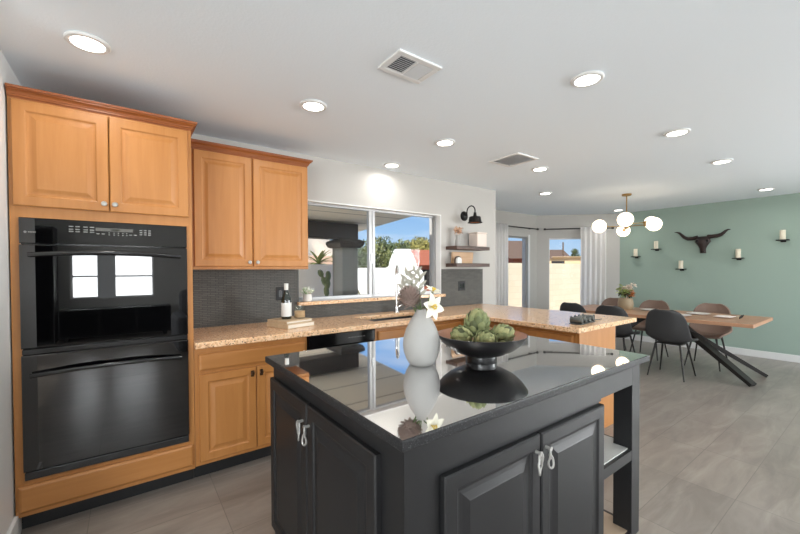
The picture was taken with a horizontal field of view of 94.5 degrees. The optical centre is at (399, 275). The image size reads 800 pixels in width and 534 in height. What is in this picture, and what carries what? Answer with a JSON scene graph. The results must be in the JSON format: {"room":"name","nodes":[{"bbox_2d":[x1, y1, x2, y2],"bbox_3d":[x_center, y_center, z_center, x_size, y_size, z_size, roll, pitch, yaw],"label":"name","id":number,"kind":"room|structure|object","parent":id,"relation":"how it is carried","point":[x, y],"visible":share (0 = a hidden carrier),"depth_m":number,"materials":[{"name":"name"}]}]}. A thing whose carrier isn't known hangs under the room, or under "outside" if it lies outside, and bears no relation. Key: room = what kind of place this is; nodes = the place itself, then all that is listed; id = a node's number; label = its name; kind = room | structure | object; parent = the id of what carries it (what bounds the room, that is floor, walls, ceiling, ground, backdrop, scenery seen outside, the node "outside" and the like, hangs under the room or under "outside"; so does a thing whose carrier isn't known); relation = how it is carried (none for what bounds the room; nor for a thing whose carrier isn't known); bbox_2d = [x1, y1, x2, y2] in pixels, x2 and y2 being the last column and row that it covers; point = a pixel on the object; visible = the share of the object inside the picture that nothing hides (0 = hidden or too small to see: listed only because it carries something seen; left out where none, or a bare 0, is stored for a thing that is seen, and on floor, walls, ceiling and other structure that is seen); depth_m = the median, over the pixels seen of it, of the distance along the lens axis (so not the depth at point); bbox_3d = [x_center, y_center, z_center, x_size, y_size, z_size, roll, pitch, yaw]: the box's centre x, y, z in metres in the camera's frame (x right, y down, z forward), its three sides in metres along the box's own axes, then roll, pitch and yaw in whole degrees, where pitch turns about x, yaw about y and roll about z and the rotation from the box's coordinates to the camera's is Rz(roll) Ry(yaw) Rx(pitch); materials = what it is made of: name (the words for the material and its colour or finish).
{"room":"kitchen","nodes":[
{"label":"kitchen","id":0,"kind":"room"},
{"bbox_2d":[0,49,20,533],"bbox_3d":[-2.017,0.125,1.801,0.148,2.452,1.370,-1,1,-36],"label":"wall","id":1,"kind":"structure","parent":0,"point":[7,462],"depth_m":1.81,"materials":[{"name":"white paint"}]},
{"bbox_2d":[7,514,21,533],"bbox_3d":[-1.775,1.295,1.636,0.016,0.115,0.792,-1,1,-36],"label":"baseboard","id":2,"kind":"structure","parent":1,"relation":"attached to","point":[15,527],"depth_m":1.87,"materials":[{"name":"white paint"}]},
{"bbox_2d":[303,294,311,301],"bbox_3d":[-0.874,0.209,3.490,0.084,0.069,0.084,-1,1,-36],"label":"pot","id":3,"kind":"object","parent":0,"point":[306,297],"depth_m":3.46,"materials":[{"name":"white ceramic"}]},
{"bbox_2d":[191,134,495,327],"bbox_3d":[-0.625,0.087,3.772,4.730,2.452,0.150,-1,1,-36],"label":"wall","id":4,"kind":"structure","parent":0,"point":[329,180],"depth_m":4.25,"materials":[{"name":"grey paint"}]},
{"bbox_2d":[191,138,312,269],"bbox_3d":[-1.217,-0.515,3.015,0.944,0.928,0.349,-1,1,-36],"label":"upper cabinet","id":5,"kind":"object","parent":4,"relation":"attached to","point":[250,206],"visible":0.92,"depth_m":2.86,"materials":[{"name":"brown wood"}]},
{"bbox_2d":[276,287,283,299],"bbox_3d":[-1.077,0.162,3.326,0.075,0.120,0.008,-1,1,-36],"label":"wall outlet","id":6,"kind":"object","parent":4,"relation":"attached to","point":[279,290],"visible":0.72,"depth_m":3.32,"materials":[{"name":"black plastic"}]},
{"bbox_2d":[193,269,482,327],"bbox_3d":[-0.299,0.164,3.912,3.482,0.462,0.012,-1,1,-36],"label":"tile backsplash","id":7,"kind":"structure","parent":4,"relation":"attached to","point":[220,297],"depth_m":3.25,"materials":[{"name":"tile"}]},
{"bbox_2d":[299,203,435,300],"bbox_3d":[-0.286,-0.248,4.051,1.805,0.960,0.065,-1,1,-36],"label":"window","id":8,"kind":"structure","parent":4,"relation":"in","point":[370,213],"depth_m":4.02,"materials":[{"name":"silver metal"}]},
{"bbox_2d":[297,294,445,305],"bbox_3d":[-0.226,0.250,3.996,1.847,0.033,0.134,-1,1,-36],"label":"window ledge","id":9,"kind":"object","parent":4,"relation":"attached to","point":[428,295],"visible":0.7,"depth_m":3.73,"materials":[{"name":"beige stone"}]},
{"bbox_2d":[300,286,313,301],"bbox_3d":[-0.874,0.171,3.489,0.136,0.144,0.139,-1,1,-36],"label":"potted succulent","id":10,"kind":"object","parent":9,"relation":"on","point":[307,296],"visible":1,"depth_m":3.46,"materials":[{"name":"white ceramic"}]},
{"bbox_2d":[308,200,439,215],"bbox_3d":[-0.256,-0.721,3.991,1.792,0.011,0.086,-1,1,-36],"label":"trim","id":11,"kind":"structure","parent":4,"relation":"attached to","point":[309,201],"depth_m":3.93,"materials":[{"name":"white paint"}]},
{"bbox_2d":[436,215,440,293],"bbox_3d":[0.471,-0.259,4.534,0.011,0.959,0.086,-1,1,-36],"label":"trim","id":12,"kind":"structure","parent":4,"relation":"attached to","point":[438,218],"depth_m":4.52,"materials":[{"name":"white paint"}]},
{"bbox_2d":[446,246,489,250],"bbox_3d":[0.857,-0.341,4.648,0.595,0.042,0.190,-1,1,-36],"label":"floating shelf","id":13,"kind":"object","parent":4,"relation":"attached to","point":[466,248],"visible":1,"depth_m":4.54,"materials":[{"name":"brown wood"}]},
{"bbox_2d":[468,232,486,246],"bbox_3d":[0.999,-0.457,4.751,0.188,0.185,0.158,-1,1,-36],"label":"canister","id":14,"kind":"object","parent":13,"relation":"on","point":[478,239],"visible":0.84,"depth_m":4.69,"materials":[{"name":"beige ceramic"}]},
{"bbox_2d":[446,263,489,266],"bbox_3d":[0.858,-0.131,4.651,0.595,0.042,0.190,-1,1,-36],"label":"floating shelf","id":15,"kind":"object","parent":4,"relation":"attached to","point":[447,264],"visible":1,"depth_m":4.53,"materials":[{"name":"brown wood"}]},
{"bbox_2d":[451,252,472,262],"bbox_3d":[0.787,-0.225,4.673,0.380,0.144,0.032,-1,1,-36],"label":"cutting board","id":16,"kind":"object","parent":15,"relation":"on","point":[467,257],"visible":0.66,"depth_m":4.68,"materials":[{"name":"brown wood"}]},
{"bbox_2d":[460,205,482,223],"bbox_3d":[0.894,-0.764,4.605,0.188,0.227,0.294,-1,1,-36],"label":"wall sconce","id":17,"kind":"object","parent":4,"relation":"attached to","point":[474,219],"visible":1,"depth_m":4.59,"materials":[{"name":"black metal"}]},
{"bbox_2d":[0,0,799,215],"bbox_3d":[2.149,-1.212,1.445,10.706,0.200,9.300,-1,1,-36],"label":"ceiling","id":18,"kind":"structure","parent":0,"point":[727,72],"depth_m":2.14,"materials":[{"name":"white paint"}]},
{"bbox_2d":[63,30,110,54],"bbox_3d":[-1.473,-1.095,1.746,0.176,0.012,0.176,-1,1,-36],"label":"recessed light","id":19,"kind":"object","parent":18,"relation":"in","point":[86,42],"visible":1,"depth_m":1.73,"materials":[{"name":"white paint"}]},
{"bbox_2d":[300,99,326,111],"bbox_3d":[-0.567,-1.110,2.425,0.176,0.012,0.176,-1,1,-36],"label":"recessed light","id":20,"kind":"object","parent":18,"relation":"in","point":[311,105],"visible":1,"depth_m":2.41,"materials":[{"name":"white plastic"}]},
{"bbox_2d":[383,162,399,167],"bbox_3d":[-0.084,-1.135,3.812,0.176,0.012,0.176,-1,1,-36],"label":"recessed light","id":21,"kind":"object","parent":18,"relation":"in","point":[391,164],"visible":1,"depth_m":3.80,"materials":[{"name":"white plastic"}]},
{"bbox_2d":[377,49,441,83],"bbox_3d":[0.052,-1.106,1.969,0.284,0.013,0.206,-1,1,-36],"label":"ceiling vent","id":22,"kind":"object","parent":18,"relation":"in","point":[403,64],"visible":1,"depth_m":1.96,"materials":[{"name":"white paint"}]},
{"bbox_2d":[435,139,454,146],"bbox_3d":[0.382,-1.126,3.137,0.176,0.012,0.176,-1,1,-36],"label":"recessed light","id":23,"kind":"object","parent":18,"relation":"in","point":[441,142],"visible":1,"depth_m":3.12,"materials":[{"name":"white"}]},
{"bbox_2d":[488,152,538,166],"bbox_3d":[1.118,-1.138,3.649,0.330,0.012,0.350,-1,1,-36],"label":"ceiling vent","id":24,"kind":"object","parent":18,"relation":"in","point":[532,158],"visible":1,"depth_m":3.62,"materials":[{"name":"white metal"}]},
{"bbox_2d":[531,166,548,171],"bbox_3d":[1.505,-1.144,3.978,0.176,0.012,0.176,-1,1,-36],"label":"recessed light","id":25,"kind":"object","parent":18,"relation":"in","point":[541,168],"visible":1,"depth_m":3.97,"materials":[{"name":"white"}]},
{"bbox_2d":[570,70,604,87],"bbox_3d":[1.061,-1.111,2.099,0.176,0.012,0.176,-1,1,-36],"label":"recessed light","id":26,"kind":"object","parent":18,"relation":"in","point":[589,78],"visible":1,"depth_m":2.09,"materials":[{"name":"white"}]},
{"bbox_2d":[592,193,661,236],"bbox_3d":[3.303,-0.886,5.293,0.958,0.589,0.725,-1,1,-36],"label":"chandelier","id":27,"kind":"object","parent":18,"relation":"hanging from","point":[625,219],"visible":1,"depth_m":5.21,"materials":[{"name":"white glass"}]},
{"bbox_2d":[663,128,690,136],"bbox_3d":[2.193,-1.130,2.929,0.176,0.012,0.176,-1,1,-36],"label":"recessed light","id":28,"kind":"object","parent":18,"relation":"in","point":[681,131],"visible":1,"depth_m":2.91,"materials":[{"name":"white"}]},
{"bbox_2d":[711,159,733,163],"bbox_3d":[3.243,-1.147,3.725,0.176,0.012,0.176,-1,1,-36],"label":"recessed light","id":29,"kind":"object","parent":18,"relation":"in","point":[721,161],"visible":1,"depth_m":3.71,"materials":[{"name":"white"}]},
{"bbox_2d":[20,338,799,533],"bbox_3d":[2.160,1.399,1.488,10.706,0.120,9.300,-1,1,-36],"label":"floor","id":30,"kind":"structure","parent":0,"point":[719,453],"depth_m":2.48,"materials":[{"name":"tile"}]},
{"bbox_2d":[5,83,197,528],"bbox_3d":[-1.811,0.188,2.370,0.846,2.306,0.697,-1,1,-36],"label":"tall cabinet","id":31,"kind":"object","parent":30,"relation":"on","point":[70,157],"visible":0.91,"depth_m":2.06,"materials":[{"name":"brown wood"}]},
{"bbox_2d":[18,217,188,480],"bbox_3d":[-1.803,0.374,2.338,0.745,1.359,0.704,-1,1,-36],"label":"double wall oven","id":32,"kind":"object","parent":31,"relation":"in","point":[104,305],"visible":1,"depth_m":2.07,"materials":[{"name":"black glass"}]},
{"bbox_2d":[194,337,306,477],"bbox_3d":[-1.185,0.894,2.834,0.757,0.872,0.671,-1,1,-36],"label":"base cabinet","id":33,"kind":"object","parent":30,"relation":"on","point":[232,382],"visible":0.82,"depth_m":2.50,"materials":[{"name":"brown wood"}]},
{"bbox_2d":[307,329,374,349],"bbox_3d":[-0.632,0.888,3.236,0.596,0.868,0.622,-1,1,-36],"label":"dishwasher","id":34,"kind":"object","parent":30,"relation":"on","point":[361,336],"visible":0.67,"depth_m":2.96,"materials":[{"name":"black metal"}]},
{"bbox_2d":[374,318,465,340],"bbox_3d":[0.068,0.874,3.758,1.143,0.872,0.671,-1,1,-36],"label":"base cabinet","id":35,"kind":"object","parent":30,"relation":"on","point":[385,333],"visible":0.02,"depth_m":3.32,"materials":[{"name":"brown wood"}]},
{"bbox_2d":[270,365,639,533],"bbox_3d":[0.294,0.891,1.883,1.585,0.898,1.167,-1,1,-36],"label":"kitchen island","id":36,"kind":"object","parent":30,"relation":"on","point":[542,467],"visible":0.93,"depth_m":1.36,"materials":[{"name":"black paint"}]},
{"bbox_2d":[265,336,649,451],"bbox_3d":[0.292,0.426,1.894,1.582,0.032,1.178,-1,1,-36],"label":"island countertop","id":37,"kind":"structure","parent":36,"relation":"on","point":[407,406],"depth_m":1.47,"materials":[{"name":"black stone"}]},
{"bbox_2d":[403,309,439,366],"bbox_3d":[0.100,0.286,1.724,0.173,0.256,0.173,-1,1,-36],"label":"flower vase","id":38,"kind":"object","parent":37,"relation":"on","point":[421,341],"visible":0.97,"depth_m":1.66,"materials":[{"name":"grey ceramic"}]},
{"bbox_2d":[397,285,421,311],"bbox_3d":[0.045,0.133,1.722,0.124,0.185,0.124,-1,1,-36],"label":"bloom","id":39,"kind":"object","parent":38,"relation":"in","point":[408,296],"visible":0.97,"depth_m":1.69,"materials":[{"name":"beige"}]},
{"bbox_2d":[397,264,426,309],"bbox_3d":[0.057,0.080,1.724,0.139,0.267,0.056,0,1,0],"label":"foliage spray","id":40,"kind":"object","parent":38,"relation":"in","point":[416,271],"visible":0.65,"depth_m":1.72,"materials":[{"name":"white plant"}]},
{"bbox_2d":[422,293,443,319],"bbox_3d":[0.144,0.139,1.713,0.113,0.126,0.135,0,1,-13],"label":"lily","id":41,"kind":"object","parent":38,"relation":"in","point":[433,305],"visible":0.98,"depth_m":1.68,"materials":[{"name":"white plant"}]},
{"bbox_2d":[438,328,527,364],"bbox_3d":[0.392,0.346,1.786,0.430,0.131,0.430,-1,1,-36],"label":"footed bowl","id":42,"kind":"object","parent":37,"relation":"on","point":[484,353],"visible":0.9,"depth_m":1.64,"materials":[{"name":"black metal"}]},
{"bbox_2d":[450,325,473,341],"bbox_3d":[0.299,0.295,1.780,0.121,0.117,0.114,-1,1,-36],"label":"artichoke","id":43,"kind":"object","parent":42,"relation":"in","point":[463,333],"visible":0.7,"depth_m":1.75,"materials":[{"name":"green plant"}]},
{"bbox_2d":[463,308,490,335],"bbox_3d":[0.380,0.234,1.829,0.136,0.147,0.133,-1,1,-36],"label":"artichoke","id":44,"kind":"object","parent":42,"relation":"in","point":[476,319],"visible":0.69,"depth_m":1.79,"materials":[{"name":"green plant"}]},
{"bbox_2d":[472,328,497,341],"bbox_3d":[0.395,0.298,1.697,0.116,0.115,0.115,-1,1,-36],"label":"artichoke","id":45,"kind":"object","parent":42,"relation":"in","point":[486,335],"visible":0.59,"depth_m":1.67,"materials":[{"name":"green plant"}]},
{"bbox_2d":[491,323,514,341],"bbox_3d":[0.500,0.291,1.805,0.116,0.116,0.116,-1,1,-36],"label":"artichoke","id":46,"kind":"object","parent":42,"relation":"in","point":[505,333],"visible":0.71,"depth_m":1.77,"materials":[{"name":"green plant"}]},
{"bbox_2d":[604,511,626,533],"bbox_3d":[0.731,1.304,2.244,0.404,0.005,1.075,-1,1,-36],"label":"shelf","id":47,"kind":"object","parent":36,"relation":"attached to","point":[611,526],"depth_m":1.92,"materials":[{"name":"beige wood"}]},
{"bbox_2d":[604,435,627,464],"bbox_3d":[0.729,0.880,2.237,0.404,0.006,1.075,-1,1,-36],"label":"shelf","id":48,"kind":"object","parent":36,"relation":"attached to","point":[615,451],"depth_m":1.85,"materials":[{"name":"grey"}]},
{"bbox_2d":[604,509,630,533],"bbox_3d":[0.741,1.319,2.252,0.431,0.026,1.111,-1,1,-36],"label":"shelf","id":49,"kind":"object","parent":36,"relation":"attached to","point":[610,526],"depth_m":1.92,"materials":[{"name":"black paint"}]},
{"bbox_2d":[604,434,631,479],"bbox_3d":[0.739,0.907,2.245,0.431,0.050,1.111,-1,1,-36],"label":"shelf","id":50,"kind":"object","parent":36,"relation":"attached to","point":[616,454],"depth_m":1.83,"materials":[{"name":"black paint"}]},
{"bbox_2d":[490,321,615,427],"bbox_3d":[1.312,0.872,3.577,0.665,0.872,1.180,-1,1,-36],"label":"base cabinet","id":51,"kind":"object","parent":30,"relation":"on","point":[606,337],"visible":0.09,"depth_m":3.17,"materials":[{"name":"brown wood"}]},
{"bbox_2d":[193,304,636,348],"bbox_3d":[0.257,0.425,3.164,3.482,0.040,1.857,-1,1,-36],"label":"countertop","id":52,"kind":"structure","parent":51,"relation":"on","point":[217,336],"depth_m":3.16,"materials":[{"name":"beige stone"}]},
{"bbox_2d":[267,321,314,328],"bbox_3d":[-0.893,0.394,3.031,0.284,0.036,0.264,0,1,38],"label":"book","id":53,"kind":"object","parent":52,"relation":"on","point":[309,323],"visible":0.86,"depth_m":2.93,"materials":[{"name":"beige paper"}]},
{"bbox_2d":[267,316,312,323],"bbox_3d":[-0.902,0.365,3.037,0.260,0.022,0.252,0,1,38],"label":"book","id":54,"kind":"object","parent":53,"relation":"on","point":[293,319],"visible":1,"depth_m":2.98,"materials":[{"name":"beige paper"}]},
{"bbox_2d":[281,283,291,318],"bbox_3d":[-0.930,0.209,3.026,0.082,0.290,0.082,-1,1,-36],"label":"wine bottle","id":55,"kind":"object","parent":54,"relation":"on","point":[286,304],"visible":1,"depth_m":3.00,"materials":[{"name":"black glass"}]},
{"bbox_2d":[294,310,304,317],"bbox_3d":[-0.833,0.300,3.074,0.090,0.105,0.090,-1,1,-36],"label":"glass jar","id":56,"kind":"object","parent":54,"relation":"on","point":[298,313],"visible":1,"depth_m":3.04,"materials":[{"name":"glass"}]},
{"bbox_2d":[370,316,412,320],"bbox_3d":[-0.059,0.526,3.630,0.704,0.173,0.384,-1,1,-36],"label":"sink","id":57,"kind":"object","parent":52,"relation":"in","point":[392,318],"visible":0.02,"depth_m":3.83,"materials":[{"name":"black metal"}]},
{"bbox_2d":[394,265,401,311],"bbox_3d":[-0.033,0.140,3.899,0.087,0.508,0.246,0,1,7],"label":"faucet","id":58,"kind":"object","parent":52,"relation":"on","point":[397,287],"visible":0.98,"depth_m":3.95,"materials":[{"name":"silver metal"}]},
{"bbox_2d":[569,313,601,324],"bbox_3d":[1.613,0.366,3.195,0.481,0.066,0.100,-1,1,-42],"label":"metal rack","id":59,"kind":"object","parent":52,"relation":"on","point":[582,319],"visible":1,"depth_m":3.07,"materials":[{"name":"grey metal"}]},
{"bbox_2d":[569,321,594,324],"bbox_3d":[1.547,0.396,3.135,0.300,0.008,0.100,-1,1,-42],"label":"tray","id":60,"kind":"object","parent":59,"relation":"on","point":[571,322],"depth_m":3.04,"materials":[{"name":"grey metal"}]},
{"bbox_2d":[560,302,586,312],"bbox_3d":[2.771,0.834,5.699,0.554,0.870,0.497,-1,1,-33],"label":"dining chair","id":61,"kind":"object","parent":30,"relation":"on","point":[571,307],"visible":0.24,"depth_m":5.52,"materials":[{"name":"black plastic"}]},
{"bbox_2d":[601,297,625,349],"bbox_3d":[3.527,0.822,6.254,0.554,0.870,0.497,-1,1,-36],"label":"dining chair","id":62,"kind":"object","parent":30,"relation":"on","point":[610,301],"visible":0.16,"depth_m":6.44,"materials":[{"name":"brown leather"}]},
{"bbox_2d":[595,305,639,352],"bbox_3d":[3.077,0.841,5.250,0.554,0.870,0.497,-1,1,-39],"label":"dining chair","id":63,"kind":"object","parent":30,"relation":"on","point":[623,331],"visible":0.5,"depth_m":5.04,"materials":[{"name":"grey metal"}]},
{"bbox_2d":[629,300,669,360],"bbox_3d":[3.883,0.829,5.771,0.554,0.870,0.497,-1,1,-36],"label":"dining chair","id":64,"kind":"object","parent":30,"relation":"on","point":[653,304],"visible":0.43,"depth_m":5.87,"materials":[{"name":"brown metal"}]},
{"bbox_2d":[645,309,697,381],"bbox_3d":[3.461,0.848,4.721,0.554,0.870,0.497,-1,1,-36],"label":"dining chair","id":65,"kind":"object","parent":30,"relation":"on","point":[670,327],"visible":1,"depth_m":4.57,"materials":[{"name":"black plastic"}]},
{"bbox_2d":[583,304,772,386],"bbox_3d":[3.588,0.890,5.194,1.057,0.756,2.200,-1,1,-36],"label":"dining table","id":66,"kind":"object","parent":30,"relation":"on","point":[710,347],"visible":0.54,"depth_m":4.60,"materials":[{"name":"brown wood"}]},
{"bbox_2d":[617,298,633,309],"bbox_3d":[3.394,0.422,5.567,0.210,0.170,0.210,-1,1,-36],"label":"vase","id":67,"kind":"object","parent":66,"relation":"on","point":[624,303],"visible":0.9,"depth_m":5.48,"materials":[{"name":"brown ceramic"}]},
{"bbox_2d":[615,282,636,297],"bbox_3d":[3.411,0.232,5.571,0.261,0.274,0.245,0,1,1],"label":"flower bouquet","id":68,"kind":"object","parent":67,"relation":"in","point":[626,293],"visible":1,"depth_m":5.55,"materials":[{"name":"green plant"}]},
{"bbox_2d":[684,303,732,371],"bbox_3d":[4.310,0.837,5.192,0.554,0.870,0.497,-1,1,-36],"label":"dining chair","id":69,"kind":"object","parent":30,"relation":"on","point":[716,332],"visible":0.63,"depth_m":5.26,"materials":[{"name":"brown leather"}]},
{"bbox_2d":[429,218,431,290],"bbox_3d":[0.856,0.050,5.622,0.150,2.452,1.070,-1,1,-36],"label":"wall","id":70,"kind":"structure","parent":0,"point":[430,219],"depth_m":5.98,"materials":[{"name":"grey paint"}]},
{"bbox_2d":[496,210,536,307],"bbox_3d":[1.698,0.027,6.814,2.620,2.452,0.150,-1,1,-36],"label":"wall","id":71,"kind":"structure","parent":0,"point":[504,217],"depth_m":7.38,"materials":[{"name":"grey paint"}]},
{"bbox_2d":[508,236,525,306],"bbox_3d":[2.183,0.020,7.184,0.800,1.550,0.050,-1,1,-36],"label":"window","id":72,"kind":"structure","parent":71,"relation":"in","point":[523,238],"depth_m":7.40,"materials":[{"name":"silver metal"}]},
{"bbox_2d":[508,225,538,229],"bbox_3d":[2.140,-0.916,6.969,1.490,0.040,0.105,-1,1,-36],"label":"curtain rod","id":73,"kind":"object","parent":71,"relation":"attached to","point":[508,225],"visible":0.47,"depth_m":7.09,"materials":[{"name":"black metal"}]},
{"bbox_2d":[496,223,507,305],"bbox_3d":[1.813,0.150,6.661,0.429,2.170,0.038,-1,1,-36],"label":"curtain","id":74,"kind":"object","parent":73,"relation":"hanging from","point":[501,229],"visible":0.57,"depth_m":6.67,"materials":[{"name":"white fabric"}]},
{"bbox_2d":[528,235,529,307],"bbox_3d":[2.567,0.016,7.357,0.055,1.650,0.008,-1,1,-36],"label":"trim","id":75,"kind":"structure","parent":71,"relation":"attached to","point":[528,235],"depth_m":7.35,"materials":[{"name":"white paint"}]},
{"bbox_2d":[537,214,619,337],"bbox_3d":[3.575,0.009,7.475,1.584,2.452,0.150,0,1,9],"label":"wall","id":76,"kind":"structure","parent":0,"point":[586,220],"depth_m":7.41,"materials":[{"name":"grey paint"}]},
{"bbox_2d":[544,227,613,229],"bbox_3d":[3.525,-0.928,7.338,1.300,0.040,0.105,0,1,9],"label":"curtain rod","id":77,"kind":"object","parent":76,"relation":"attached to","point":[607,227],"visible":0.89,"depth_m":7.33,"materials":[{"name":"black metal"}]},
{"bbox_2d":[580,227,606,305],"bbox_3d":[3.787,0.133,7.250,0.479,2.170,0.038,0,1,9],"label":"curtain","id":78,"kind":"object","parent":77,"relation":"hanging from","point":[593,244],"visible":0.67,"depth_m":7.25,"materials":[{"name":"white fabric"}]},
{"bbox_2d":[620,193,799,355],"bbox_3d":[6.773,0.052,4.096,0.150,2.452,8.050,-1,1,-36],"label":"wall","id":79,"kind":"structure","parent":0,"point":[765,283],"depth_m":5.94,"materials":[{"name":"green paint"}]},
{"bbox_2d":[675,229,730,252],"bbox_3d":[5.035,-0.567,6.183,0.125,0.388,0.747,-1,1,-36],"label":"skull","id":80,"kind":"object","parent":79,"relation":"attached to","point":[702,242],"visible":1,"depth_m":6.13,"materials":[{"name":"grey"}]},
{"bbox_2d":[622,334,799,362],"bbox_3d":[6.666,1.225,4.127,0.016,0.105,7.900,-1,1,-36],"label":"baseboard","id":81,"kind":"structure","parent":79,"relation":"attached to","point":[740,351],"depth_m":5.76,"materials":[{"name":"white paint"}]},
{"bbox_2d":[732,249,744,259],"bbox_3d":[5.330,-0.336,5.829,0.104,0.185,0.136,-1,1,-36],"label":"candle sconce","id":82,"kind":"object","parent":79,"relation":"attached to","point":[737,251],"visible":1,"depth_m":5.80,"materials":[{"name":"white wax"}]},
{"bbox_2d":[776,230,789,241],"bbox_3d":[5.620,-0.585,5.431,0.104,0.185,0.136,-1,1,-36],"label":"candle sconce","id":83,"kind":"object","parent":79,"relation":"attached to","point":[782,238],"visible":1,"depth_m":5.41,"materials":[{"name":"beige wax"}]},
{"label":"outside","id":84,"kind":"structure","parent":0,"visible":0},
{"bbox_3d":[-2.764,1.094,29.045,150.000,0.120,170.000,-1,1,-36],"label":"ground","id":85,"kind":"structure","parent":84,"visible":0},
{"bbox_2d":[299,264,332,296],"bbox_3d":[-5.293,0.622,5.548,10.050,1.620,0.200,-1,1,-36],"label":"wall","id":86,"kind":"structure","parent":85,"relation":"on","point":[309,277],"depth_m":7.97,"materials":[{"name":"beige paint"}]},
{"bbox_2d":[308,250,330,263],"bbox_3d":[-5.739,-0.374,26.040,2.707,2.950,2.647,-1,1,-36],"label":"palm tree","id":87,"kind":"object","parent":85,"relation":"on","point":[322,254],"visible":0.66,"depth_m":25.75,"materials":[{"name":"green plant"}]},
{"bbox_2d":[308,255,332,263],"bbox_3d":[-7.537,-0.428,34.002,6.800,2.800,7.800,0,1,36],"label":"house","id":88,"kind":"structure","parent":85,"relation":"on","point":[310,261],"depth_m":32.72,"materials":[{"name":"beige paint"}]},
{"bbox_2d":[331,248,379,267],"bbox_3d":[-2.769,-0.326,21.888,3.096,2.978,2.733,0,1,29],"label":"tree","id":89,"kind":"object","parent":85,"relation":"on","point":[362,258],"visible":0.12,"depth_m":21.71,"materials":[{"name":"green plant"}]},
{"bbox_2d":[358,268,385,293],"bbox_3d":[-1.544,0.534,11.793,5.100,1.560,0.200,-1,1,-36],"label":"wall","id":90,"kind":"structure","parent":85,"relation":"on","point":[362,272],"depth_m":11.98,"materials":[{"name":"white paint"}]},
{"bbox_2d":[358,236,387,267],"bbox_3d":[-2.519,-0.942,26.855,3.384,4.039,3.520,-1,1,-36],"label":"tree","id":91,"kind":"object","parent":85,"relation":"on","point":[378,249],"visible":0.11,"depth_m":26.67,"materials":[{"name":"green plant"}]},
{"bbox_2d":[360,243,393,267],"bbox_3d":[-1.719,-0.957,31.977,4.068,3.893,4.182,-1,1,-36],"label":"tree","id":92,"kind":"object","parent":85,"relation":"on","point":[387,253],"visible":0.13,"depth_m":31.49,"materials":[{"name":"green plant"}]},
{"bbox_2d":[375,236,418,254],"bbox_3d":[-0.771,-1.543,37.723,4.942,4.865,5.100,-1,1,-36],"label":"tree","id":93,"kind":"object","parent":85,"relation":"on","point":[391,245],"visible":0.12,"depth_m":36.45,"materials":[{"name":"green plant"}]},
{"bbox_2d":[381,249,423,292],"bbox_3d":[0.075,0.275,11.052,1.240,2.090,0.912,0,1,0],"label":"fireplace","id":94,"kind":"object","parent":85,"relation":"on","point":[402,258],"visible":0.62,"depth_m":10.60,"materials":[{"name":"white paint"}]},
{"bbox_2d":[409,236,428,249],"bbox_3d":[2.577,-1.146,29.939,3.570,4.304,3.773,-1,1,-36],"label":"tree","id":95,"kind":"object","parent":85,"relation":"on","point":[424,246],"visible":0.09,"depth_m":29.45,"materials":[{"name":"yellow plant"}]},
{"bbox_2d":[411,250,428,290],"bbox_3d":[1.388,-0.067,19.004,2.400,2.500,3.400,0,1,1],"label":"house","id":96,"kind":"structure","parent":85,"relation":"on","point":[421,257],"depth_m":17.72,"materials":[{"name":"brown"}]},
{"bbox_2d":[508,241,551,262],"bbox_3d":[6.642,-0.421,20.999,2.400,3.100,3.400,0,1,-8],"label":"house","id":97,"kind":"structure","parent":85,"relation":"on","point":[514,247],"depth_m":19.89,"materials":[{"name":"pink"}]},
{"bbox_2d":[508,263,580,309],"bbox_3d":[7.683,0.372,15.118,13.700,1.700,0.200,-1,1,-36],"label":"wall","id":98,"kind":"structure","parent":85,"relation":"on","point":[564,279],"depth_m":13.55,"materials":[{"name":"beige paint"}]},
{"bbox_2d":[550,250,569,256],"bbox_3d":[23.841,-1.883,59.985,5.200,4.600,5.800,0,1,0],"label":"house","id":99,"kind":"structure","parent":85,"relation":"on","point":[553,253],"depth_m":58.49,"materials":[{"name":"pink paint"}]},
{"bbox_2d":[549,257,580,263],"bbox_3d":[16.156,-0.496,36.002,7.300,2.680,4.800,0,1,0],"label":"house","id":100,"kind":"structure","parent":85,"relation":"on","point":[564,260],"depth_m":33.99,"materials":[{"name":"beige paint"}]},
{"bbox_3d":[-2.716,1.377,5.819,14.500,0.080,3.440,-1,1,-36],"label":"patio slab","id":101,"kind":"object","parent":85,"relation":"on","visible":0},
{"bbox_2d":[318,270,330,295],"bbox_3d":[-1.491,0.584,7.307,0.267,1.412,0.116,0,1,0],"label":"cactus","id":102,"kind":"object","parent":101,"relation":"on","point":[325,280],"visible":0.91,"depth_m":7.26,"materials":[{"name":"green plant"}]},
{"bbox_2d":[326,239,363,295],"bbox_3d":[-0.926,0.360,6.250,0.450,1.925,0.530,-1,1,-36],"label":"patio column","id":103,"kind":"structure","parent":101,"relation":"on","point":[344,251],"depth_m":6.10,"materials":[{"name":"grey paint"}]},
{"bbox_3d":[-2.225,0.382,5.292,0.450,1.925,0.530,-1,1,-36],"label":"patio column","id":104,"kind":"structure","parent":101,"relation":"on","visible":0},
{"bbox_2d":[308,220,357,239],"bbox_3d":[-1.585,-0.718,5.706,2.000,0.255,0.280,-1,1,-36],"label":"beam","id":105,"kind":"structure","parent":104,"relation":"on","point":[316,229],"depth_m":5.92,"materials":[{"name":"grey"}]},
{"bbox_2d":[308,205,410,231],"bbox_3d":[-1.333,-0.902,5.747,2.500,0.305,3.850,-1,1,-36],"label":"patio cover","id":106,"kind":"object","parent":105,"relation":"on","point":[315,213],"visible":0.21,"depth_m":5.65,"materials":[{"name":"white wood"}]},
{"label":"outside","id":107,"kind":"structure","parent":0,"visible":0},
{"bbox_2d":[308,239,331,255],"bbox_3d":[-48.302,-7.051,115.886,108.000,13.806,56.000,-1,1,-36],"label":"hill","id":108,"kind":"structure","parent":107,"point":[316,246],"depth_m":117.72,"materials":[{"name":"white"}]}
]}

